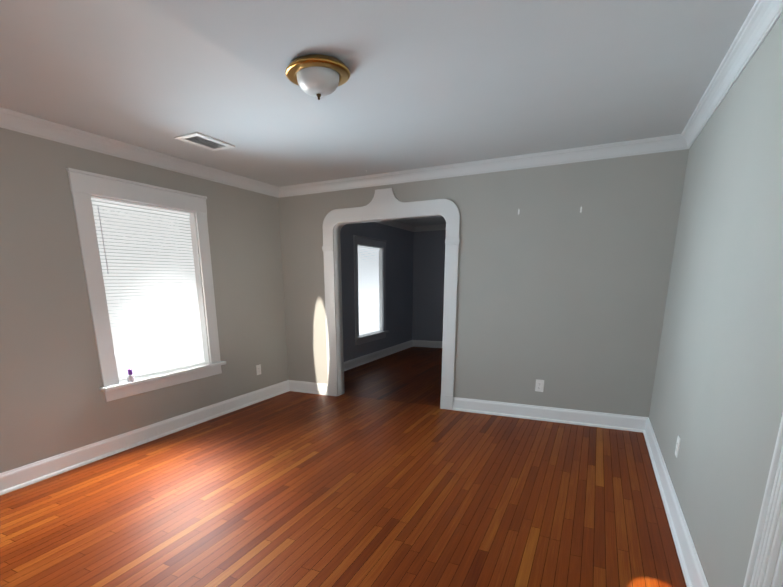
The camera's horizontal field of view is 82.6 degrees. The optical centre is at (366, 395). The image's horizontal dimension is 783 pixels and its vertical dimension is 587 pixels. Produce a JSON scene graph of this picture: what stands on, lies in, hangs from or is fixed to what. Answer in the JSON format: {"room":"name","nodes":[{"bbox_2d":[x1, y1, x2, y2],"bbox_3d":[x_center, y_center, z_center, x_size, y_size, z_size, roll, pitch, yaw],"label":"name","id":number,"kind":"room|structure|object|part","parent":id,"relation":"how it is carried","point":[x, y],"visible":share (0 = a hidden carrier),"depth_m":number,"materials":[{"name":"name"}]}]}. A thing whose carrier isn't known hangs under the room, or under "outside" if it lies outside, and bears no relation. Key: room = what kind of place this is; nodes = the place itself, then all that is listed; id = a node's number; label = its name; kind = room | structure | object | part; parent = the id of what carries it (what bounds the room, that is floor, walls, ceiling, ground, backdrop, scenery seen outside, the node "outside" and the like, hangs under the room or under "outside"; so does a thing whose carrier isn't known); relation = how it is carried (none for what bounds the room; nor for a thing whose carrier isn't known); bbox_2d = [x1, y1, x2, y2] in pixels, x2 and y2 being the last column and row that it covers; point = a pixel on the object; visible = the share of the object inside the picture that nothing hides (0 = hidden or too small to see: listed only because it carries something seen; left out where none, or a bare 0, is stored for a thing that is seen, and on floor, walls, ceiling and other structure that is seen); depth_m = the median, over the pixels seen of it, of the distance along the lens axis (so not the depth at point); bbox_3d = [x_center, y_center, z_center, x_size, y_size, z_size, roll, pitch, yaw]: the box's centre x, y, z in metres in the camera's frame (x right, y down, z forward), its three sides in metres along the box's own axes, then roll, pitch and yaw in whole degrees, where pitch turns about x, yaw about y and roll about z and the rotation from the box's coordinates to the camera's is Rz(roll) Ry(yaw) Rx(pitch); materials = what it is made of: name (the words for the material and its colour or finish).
{"room":"empty living room","nodes":[
{"label":"empty living room","id":0,"kind":"room"},
{"bbox_2d":[127,368,134,381],"bbox_3d":[-2.119,-0.184,4.005,0.060,0.117,0.060,6,16,26],"label":"bottle","id":1,"kind":"object","parent":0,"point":[130,377],"depth_m":3.99,"materials":[{"name":"white plastic"}]},
{"bbox_2d":[0,127,413,472],"bbox_3d":[-1.541,-1.161,5.254,0.200,2.600,11.450,6,16,26],"label":"wall","id":2,"kind":"structure","parent":0,"point":[53,402],"depth_m":3.69,"materials":[{"name":"beige paint"}]},
{"bbox_2d":[0,107,279,197],"bbox_3d":[-2.503,-1.823,2.848,0.078,0.105,6.326,6,16,26],"label":"crown molding","id":3,"kind":"structure","parent":2,"relation":"attached to","point":[9,119],"depth_m":3.70,"materials":[{"name":"white paint"}]},
{"bbox_2d":[0,380,287,494],"bbox_3d":[-2.492,0.570,3.468,0.031,0.150,6.326,6,16,26],"label":"baseboard","id":4,"kind":"structure","parent":2,"relation":"attached to","point":[58,464],"depth_m":4.02,"materials":[{"name":"white paint"}]},
{"bbox_2d":[66,168,225,401],"bbox_3d":[-2.033,-1.001,4.250,0.302,1.847,1.420,6,16,26],"label":"window","id":5,"kind":"structure","parent":2,"relation":"in","point":[137,224],"depth_m":3.96,"materials":[{"name":"white glass"}]},
{"bbox_3d":[-2.096,-0.989,4.286,0.070,1.539,1.054,6,16,26],"label":"main window sash","id":6,"kind":"part","parent":5,"relation":"part of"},
{"bbox_2d":[91,198,204,379],"bbox_3d":[-2.023,-0.988,4.248,0.028,1.519,1.046,6,16,26],"label":"window blinds","id":7,"kind":"object","parent":5,"relation":"attached to","point":[152,304],"visible":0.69,"depth_m":4.20,"materials":[{"name":"white plastic"}]},
{"bbox_2d":[97,205,108,273],"bbox_3d":[-2.207,-1.305,3.737,0.008,0.550,0.008,6,16,26],"label":"wand","id":8,"kind":"object","parent":7,"relation":"hanging from","point":[103,239],"visible":0.91,"depth_m":3.73,"materials":[{"name":"white plastic"}]},
{"bbox_2d":[256,364,260,374],"bbox_3d":[-1.349,-0.322,5.599,0.008,0.128,0.082,6,16,26],"label":"outlet","id":9,"kind":"object","parent":2,"relation":"attached to","point":[258,368],"visible":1,"depth_m":5.59,"materials":[{"name":"white plastic"}]},
{"bbox_2d":[353,235,388,344],"bbox_3d":[0.014,-1.918,8.176,0.302,1.837,1.320,6,16,26],"label":"window","id":10,"kind":"structure","parent":2,"relation":"in","point":[367,241],"depth_m":8.25,"materials":[{"name":"paint"}]},
{"bbox_2d":[358,246,378,334],"bbox_3d":[0.024,-1.917,8.171,0.028,1.534,0.996,6,16,26],"label":"window blinds","id":11,"kind":"object","parent":10,"relation":"attached to","point":[368,281],"visible":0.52,"depth_m":8.21,"materials":[{"name":"white plastic"}]},
{"bbox_2d":[344,340,413,370],"bbox_3d":[0.040,-0.691,8.295,0.031,0.150,4.584,6,16,26],"label":"baseboard","id":12,"kind":"structure","parent":2,"relation":"attached to","point":[361,360],"depth_m":8.59,"materials":[{"name":"white paint"}]},
{"bbox_2d":[376,220,415,231],"bbox_3d":[0.030,-3.085,7.675,0.078,0.105,4.584,6,16,26],"label":"crown molding","id":13,"kind":"structure","parent":2,"relation":"attached to","point":[401,225],"depth_m":8.90,"materials":[{"name":"white paint"}]},
{"bbox_2d":[0,347,686,586],"bbox_3d":[0.468,0.372,4.601,4.668,0.100,11.450,6,16,26],"label":"floor","id":14,"kind":"structure","parent":0,"point":[293,489],"depth_m":3.01,"materials":[{"name":"brown wood"}]},
{"bbox_2d":[0,0,755,225],"bbox_3d":[0.433,-2.245,3.935,4.668,0.100,11.450,6,16,26],"label":"ceiling","id":15,"kind":"structure","parent":0,"point":[430,83],"depth_m":2.55,"materials":[{"name":"paint"}]},
{"bbox_2d":[174,132,234,150],"bbox_3d":[-1.331,-2.105,3.698,0.250,0.013,0.421,6,16,26],"label":"ceiling vent","id":16,"kind":"object","parent":15,"relation":"in","point":[204,141],"visible":1,"depth_m":3.68,"materials":[{"name":"white metal"}]},
{"bbox_2d":[285,54,349,99],"bbox_3d":[-0.265,-1.730,2.471,0.356,0.158,0.356,6,16,26],"label":"lamp","id":17,"kind":"object","parent":15,"relation":"attached to","point":[317,75],"visible":1,"depth_m":2.38,"materials":[{"name":"white glass"}]},
{"bbox_3d":[-0.265,-1.724,2.473,0.236,0.090,0.236,6,16,26],"label":"glass","id":18,"kind":"part","parent":17,"relation":"part of","materials":[{"name":"white glass"}]},
{"bbox_2d":[412,230,445,340],"bbox_3d":[2.997,-2.205,9.121,4.268,2.600,0.200,6,16,26],"label":"wall","id":19,"kind":"structure","parent":0,"point":[428,276],"depth_m":9.80,"materials":[{"name":"paint"}]},
{"bbox_2d":[414,340,442,347],"bbox_3d":[2.970,-0.991,9.319,4.170,0.150,0.031,6,16,26],"label":"baseboard","id":20,"kind":"structure","parent":19,"relation":"attached to","point":[417,343],"depth_m":10.09,"materials":[{"name":"white paint"}]},
{"bbox_2d":[416,224,445,231],"bbox_3d":[2.914,-3.383,8.695,4.080,0.105,0.078,6,16,26],"label":"crown molding","id":21,"kind":"structure","parent":19,"relation":"attached to","point":[442,226],"depth_m":9.46,"materials":[{"name":"white paint"}]},
{"bbox_2d":[278,149,688,416],"bbox_3d":[0.845,-1.133,5.019,4.268,2.600,0.140,6,16,26],"label":"wall","id":22,"kind":"structure","parent":0,"point":[561,295],"depth_m":4.45,"materials":[{"name":"beige paint"}]},
{"bbox_2d":[288,380,327,394],"bbox_3d":[-0.764,-0.105,6.034,0.590,0.150,0.031,6,16,26],"label":"baseboard","id":23,"kind":"structure","parent":22,"relation":"attached to","point":[296,386],"depth_m":6.04,"materials":[{"name":"white paint"}]},
{"bbox_2d":[333,215,441,395],"bbox_3d":[0.278,-0.984,5.356,1.440,2.160,0.162,6,16,26],"label":"liner","id":24,"kind":"object","parent":22,"relation":"attached to","point":[338,292],"visible":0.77,"depth_m":5.60,"materials":[{"name":"white paint"}]},
{"bbox_2d":[322,188,459,409],"bbox_3d":[0.274,-1.126,5.315,1.714,2.455,0.194,6,16,26],"label":"door frame","id":25,"kind":"structure","parent":22,"relation":"attached to","point":[384,204],"depth_m":5.04,"materials":[{"name":"white paint"}]},
{"bbox_2d":[280,134,679,196],"bbox_3d":[0.776,-2.317,4.620,4.080,0.105,0.078,6,16,26],"label":"crown molding","id":26,"kind":"structure","parent":22,"relation":"attached to","point":[663,143],"depth_m":4.36,"materials":[{"name":"white paint"}]},
{"bbox_2d":[535,379,543,391],"bbox_3d":[1.827,-0.102,4.688,0.082,0.128,0.008,6,16,26],"label":"outlet","id":27,"kind":"object","parent":22,"relation":"attached to","point":[539,384],"visible":1,"depth_m":4.69,"materials":[{"name":"white plastic"}]},
{"bbox_2d":[452,397,643,431],"bbox_3d":[1.848,0.189,4.740,1.890,0.150,0.031,6,16,26],"label":"baseboard","id":28,"kind":"structure","parent":22,"relation":"attached to","point":[542,413],"depth_m":4.69,"materials":[{"name":"white paint"}]},
{"bbox_2d":[649,13,782,586],"bbox_3d":[1.344,-0.165,1.188,0.200,2.600,6.596,6,16,26],"label":"wall","id":29,"kind":"structure","parent":0,"point":[716,406],"depth_m":2.07,"materials":[{"name":"beige paint"}]},
{"bbox_2d":[640,417,708,586],"bbox_3d":[1.995,0.643,2.947,0.031,0.150,3.196,6,16,26],"label":"baseboard","id":30,"kind":"structure","parent":29,"relation":"attached to","point":[694,576],"depth_m":2.63,"materials":[{"name":"white paint"}]},
{"bbox_2d":[675,435,680,457],"bbox_3d":[2.002,0.329,2.863,0.008,0.128,0.082,6,16,26],"label":"outlet","id":31,"kind":"object","parent":29,"relation":"attached to","point":[677,446],"visible":0.98,"depth_m":2.85,"materials":[{"name":"white plastic"}]},
{"bbox_2d":[676,0,782,149],"bbox_3d":[1.233,-1.402,0.998,0.078,0.105,6.326,6,16,26],"label":"crown molding","id":32,"kind":"structure","parent":29,"relation":"attached to","point":[763,16],"depth_m":2.34,"materials":[{"name":"white paint"}]},
{"bbox_2d":[743,413,782,586],"bbox_3d":[1.101,0.152,0.809,0.234,2.180,1.104,6,16,26],"label":"door frame","id":33,"kind":"structure","parent":29,"relation":"attached to","point":[765,566],"depth_m":1.35,"materials":[{"name":"white paint"}]}
]}

